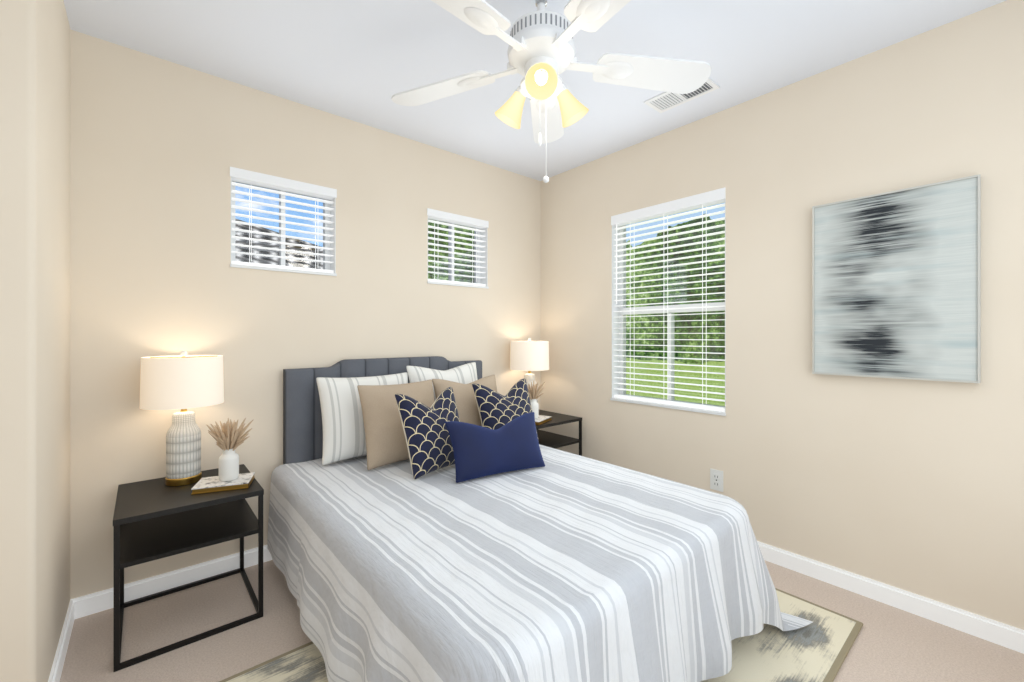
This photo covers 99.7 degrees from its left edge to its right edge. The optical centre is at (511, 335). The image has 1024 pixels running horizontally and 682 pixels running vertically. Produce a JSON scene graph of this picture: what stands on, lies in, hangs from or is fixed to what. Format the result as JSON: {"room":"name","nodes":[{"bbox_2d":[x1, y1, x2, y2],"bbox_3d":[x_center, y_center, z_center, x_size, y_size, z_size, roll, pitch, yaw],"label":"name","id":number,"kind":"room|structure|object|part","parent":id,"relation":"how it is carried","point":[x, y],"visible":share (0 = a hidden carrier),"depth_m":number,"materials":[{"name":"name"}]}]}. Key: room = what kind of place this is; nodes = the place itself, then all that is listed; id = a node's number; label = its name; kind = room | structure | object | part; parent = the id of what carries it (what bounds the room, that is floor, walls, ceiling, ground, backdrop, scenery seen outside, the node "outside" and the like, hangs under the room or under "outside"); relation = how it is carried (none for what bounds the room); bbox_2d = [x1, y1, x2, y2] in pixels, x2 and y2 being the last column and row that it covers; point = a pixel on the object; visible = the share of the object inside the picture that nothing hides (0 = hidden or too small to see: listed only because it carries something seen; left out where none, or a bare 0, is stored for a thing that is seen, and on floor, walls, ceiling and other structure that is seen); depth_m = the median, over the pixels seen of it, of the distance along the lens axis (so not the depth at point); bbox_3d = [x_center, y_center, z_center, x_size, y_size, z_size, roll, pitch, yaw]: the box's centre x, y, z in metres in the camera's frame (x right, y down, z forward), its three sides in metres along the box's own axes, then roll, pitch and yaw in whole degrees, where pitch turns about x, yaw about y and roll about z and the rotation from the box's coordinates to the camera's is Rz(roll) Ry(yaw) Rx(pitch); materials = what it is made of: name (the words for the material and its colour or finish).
{"room":"bedroom","nodes":[
{"label":"bedroom","id":0,"kind":"room"},
{"bbox_2d":[0,0,69,681],"bbox_3d":[-2.022,-0.046,1.216,1.040,2.440,0.915,0,0,-41],"label":"wall","id":1,"kind":"structure","parent":0,"point":[34,34],"depth_m":1.21,"materials":[{"name":"paint"}]},
{"bbox_2d":[48,541,1023,681],"bbox_3d":[-0.183,1.133,1.264,3.600,0.082,2.930,0,0,-41],"label":"baseboard","id":2,"kind":"structure","parent":1,"relation":"attached to","point":[996,632],"depth_m":1.89,"materials":[{"name":"white wood"}]},
{"bbox_2d":[70,29,540,598],"bbox_3d":[-0.788,-0.046,2.773,2.860,2.440,0.150,0,0,-41],"label":"wall","id":3,"kind":"structure","parent":0,"point":[155,142],"depth_m":2.12,"materials":[{"name":"paint"}]},
{"bbox_2d":[230,177,336,275],"bbox_3d":[-1.244,-0.588,2.361,0.516,0.496,0.135,0,0,-41],"label":"window","id":4,"kind":"structure","parent":3,"relation":"in","point":[326,266],"depth_m":2.40,"materials":[{"name":"white plastic"}]},
{"bbox_2d":[230,167,336,272],"bbox_3d":[-1.227,-0.598,2.341,0.518,0.481,0.077,0,0,-41],"label":"blind","id":5,"kind":"object","parent":4,"relation":"attached to","point":[238,175],"visible":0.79,"depth_m":2.32,"materials":[{"name":"white plastic"}]},
{"bbox_2d":[427,219,488,288],"bbox_3d":[-0.408,-0.593,3.075,0.506,0.496,0.135,0,0,-41],"label":"window","id":6,"kind":"structure","parent":3,"relation":"in","point":[485,254],"depth_m":3.20,"materials":[{"name":"white plastic"}]},
{"bbox_2d":[427,208,488,285],"bbox_3d":[-0.391,-0.603,3.055,0.508,0.481,0.077,0,0,-41],"label":"blind","id":7,"kind":"object","parent":6,"relation":"attached to","point":[432,214],"visible":0.84,"depth_m":3.04,"materials":[{"name":"white plastic"}]},
{"bbox_2d":[64,0,1005,180],"bbox_3d":[-0.183,-1.316,1.264,3.900,0.100,3.230,0,0,-41],"label":"ceiling","id":8,"kind":"structure","parent":0,"point":[347,59],"depth_m":1.92,"materials":[{"name":"white paint"}]},
{"bbox_2d":[391,0,710,182],"bbox_3d":[0.088,-0.897,1.492,1.220,0.736,1.239,0,0,-41],"label":"fan","id":9,"kind":"object","parent":8,"relation":"hanging from","point":[541,48],"visible":1,"depth_m":1.52,"materials":[{"name":"white plastic"}]},
{"bbox_2d":[644,78,719,112],"bbox_3d":[0.885,-1.261,2.269,0.170,0.008,0.330,0,0,-41],"label":"ceiling vent","id":10,"kind":"object","parent":8,"relation":"in","point":[665,101],"visible":0.7,"depth_m":2.30,"materials":[{"name":"white metal"}]},
{"bbox_2d":[60,560,1023,681],"bbox_3d":[-0.183,1.224,1.264,3.900,0.100,3.230,0,0,-41],"label":"floor","id":11,"kind":"structure","parent":0,"point":[892,644],"depth_m":1.67,"materials":[{"name":"beige carpet"}]},
{"bbox_2d":[113,464,263,672],"bbox_3d":[-1.365,0.909,1.833,0.464,0.530,0.474,0,0,-41],"label":"nightstand","id":12,"kind":"object","parent":11,"relation":"on","point":[153,519],"visible":1,"depth_m":1.75,"materials":[{"name":"black metal"}]},
{"bbox_2d":[140,350,223,485],"bbox_3d":[-1.445,0.354,1.903,0.295,0.577,0.295,0,0,-41],"label":"lamp","id":13,"kind":"object","parent":12,"relation":"on","point":[183,381],"visible":1,"depth_m":1.84,"materials":[{"name":"fabric"}]},
{"bbox_3d":[-1.445,0.199,1.903,0.295,0.212,0.295,0,0,-40],"label":"lamp shade","id":14,"kind":"part","parent":13,"relation":"part of","materials":[{"name":"white fabric"}]},
{"bbox_2d":[191,472,254,494],"bbox_3d":[-1.231,0.631,1.852,0.200,0.023,0.150,0,0,-22],"label":"tray","id":15,"kind":"object","parent":12,"relation":"on","point":[205,484],"visible":0.86,"depth_m":1.81,"materials":[{"name":"stone"}]},
{"bbox_2d":[207,418,253,480],"bbox_3d":[-1.222,0.490,1.870,0.165,0.258,0.171,0,0,-41],"label":"vase","id":16,"kind":"object","parent":15,"relation":"on","point":[230,437],"visible":1,"depth_m":1.84,"materials":[{"name":"white ceramic"}]},
{"bbox_2d":[267,356,812,681],"bbox_3d":[-0.083,0.656,1.942,1.679,1.035,2.003,0,0,-41],"label":"bed","id":17,"kind":"object","parent":11,"relation":"on","point":[421,526],"visible":1,"depth_m":1.50,"materials":[{"name":"white fabric"}]},
{"bbox_3d":[-0.706,0.656,2.677,1.275,1.035,0.067,0,0,-40],"label":"headboard","id":18,"kind":"part","parent":17,"relation":"part of","materials":[{"name":"grey fabric"}]},
{"bbox_2d":[219,588,862,681],"bbox_3d":[0.206,1.168,1.590,2.055,0.012,1.340,0,0,-41],"label":"rug","id":19,"kind":"object","parent":11,"relation":"on","point":[816,651],"visible":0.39,"depth_m":1.57,"materials":[{"name":"beige fabric"}]},
{"bbox_2d":[535,410,581,455],"bbox_3d":[0.178,0.884,3.151,0.464,0.580,0.474,0,0,-41],"label":"nightstand","id":20,"kind":"object","parent":11,"relation":"on","point":[553,440],"visible":0.19,"depth_m":3.11,"materials":[{"name":"black metal"}]},
{"bbox_2d":[510,337,548,402],"bbox_3d":[0.132,0.304,3.244,0.295,0.577,0.295,0,0,-41],"label":"lamp","id":21,"kind":"object","parent":20,"relation":"on","point":[529,355],"visible":0.61,"depth_m":3.12,"materials":[{"name":"fabric"}]},
{"bbox_3d":[0.132,0.148,3.244,0.295,0.212,0.295,0,0,-40],"label":"lamp shade","id":22,"kind":"part","parent":21,"relation":"part of","materials":[{"name":"white fabric"}]},
{"bbox_2d":[535,415,551,424],"bbox_3d":[0.162,0.582,2.986,0.155,0.023,0.215,0,0,30],"label":"tray","id":23,"kind":"object","parent":20,"relation":"on","point":[541,419],"visible":0.55,"depth_m":2.96,"materials":[{"name":"stone"}]},
{"bbox_2d":[527,381,544,418],"bbox_3d":[0.154,0.440,2.990,0.178,0.259,0.157,0,0,-41],"label":"vase","id":24,"kind":"object","parent":23,"relation":"on","point":[533,392],"visible":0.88,"depth_m":2.96,"materials":[{"name":"white ceramic"}]},
{"bbox_2d":[541,0,1023,629],"bbox_3d":[1.291,-0.046,2.425,0.150,2.440,3.080,0,0,-41],"label":"wall","id":25,"kind":"structure","parent":0,"point":[910,485],"depth_m":2.06,"materials":[{"name":"paint"}]},
{"bbox_2d":[610,199,725,415],"bbox_3d":[0.989,-0.188,2.752,0.135,1.276,0.780,0,0,-41],"label":"window","id":26,"kind":"structure","parent":25,"relation":"in","point":[616,316],"depth_m":3.01,"materials":[{"name":"white plastic"}]},
{"bbox_2d":[611,187,725,411],"bbox_3d":[0.968,-0.198,2.735,0.080,1.261,0.774,0,0,-41],"label":"blind","id":27,"kind":"object","parent":26,"relation":"attached to","point":[718,196],"visible":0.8,"depth_m":2.71,"materials":[{"name":"white plastic"}]},
{"bbox_2d":[710,468,722,491],"bbox_3d":[1.162,0.822,2.454,0.009,0.116,0.072,0,0,-41],"label":"outlet plate","id":28,"kind":"object","parent":25,"relation":"attached to","point":[716,476],"visible":1,"depth_m":2.45,"materials":[{"name":"white plastic"}]},
{"bbox_2d":[812,174,980,382],"bbox_3d":[1.633,-0.217,1.877,0.038,0.802,0.547,0,0,-41],"label":"painting","id":29,"kind":"object","parent":25,"relation":"attached to","point":[896,275],"visible":1,"depth_m":1.83,"materials":[{"name":"fabric"}]},
{"label":"outside","id":30,"kind":"structure","parent":0,"visible":0},
{"bbox_2d":[235,182,322,268],"bbox_3d":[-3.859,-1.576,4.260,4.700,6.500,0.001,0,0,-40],"label":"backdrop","id":31,"kind":"structure","parent":30,"point":[238,257],"depth_m":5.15,"materials":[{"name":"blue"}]},
{"bbox_2d":[626,203,724,405],"bbox_3d":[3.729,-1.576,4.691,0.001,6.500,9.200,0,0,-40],"label":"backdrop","id":32,"kind":"structure","parent":30,"point":[681,326],"depth_m":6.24,"materials":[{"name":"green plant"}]},
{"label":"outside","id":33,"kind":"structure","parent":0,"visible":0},
{"label":"lawn","id":34,"kind":"structure","parent":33,"visible":0},
{"bbox_2d":[428,219,473,282],"bbox_3d":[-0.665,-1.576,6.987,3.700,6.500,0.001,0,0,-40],"label":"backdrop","id":35,"kind":"structure","parent":34,"relation":"on","point":[430,275],"depth_m":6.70,"materials":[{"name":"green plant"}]}
]}

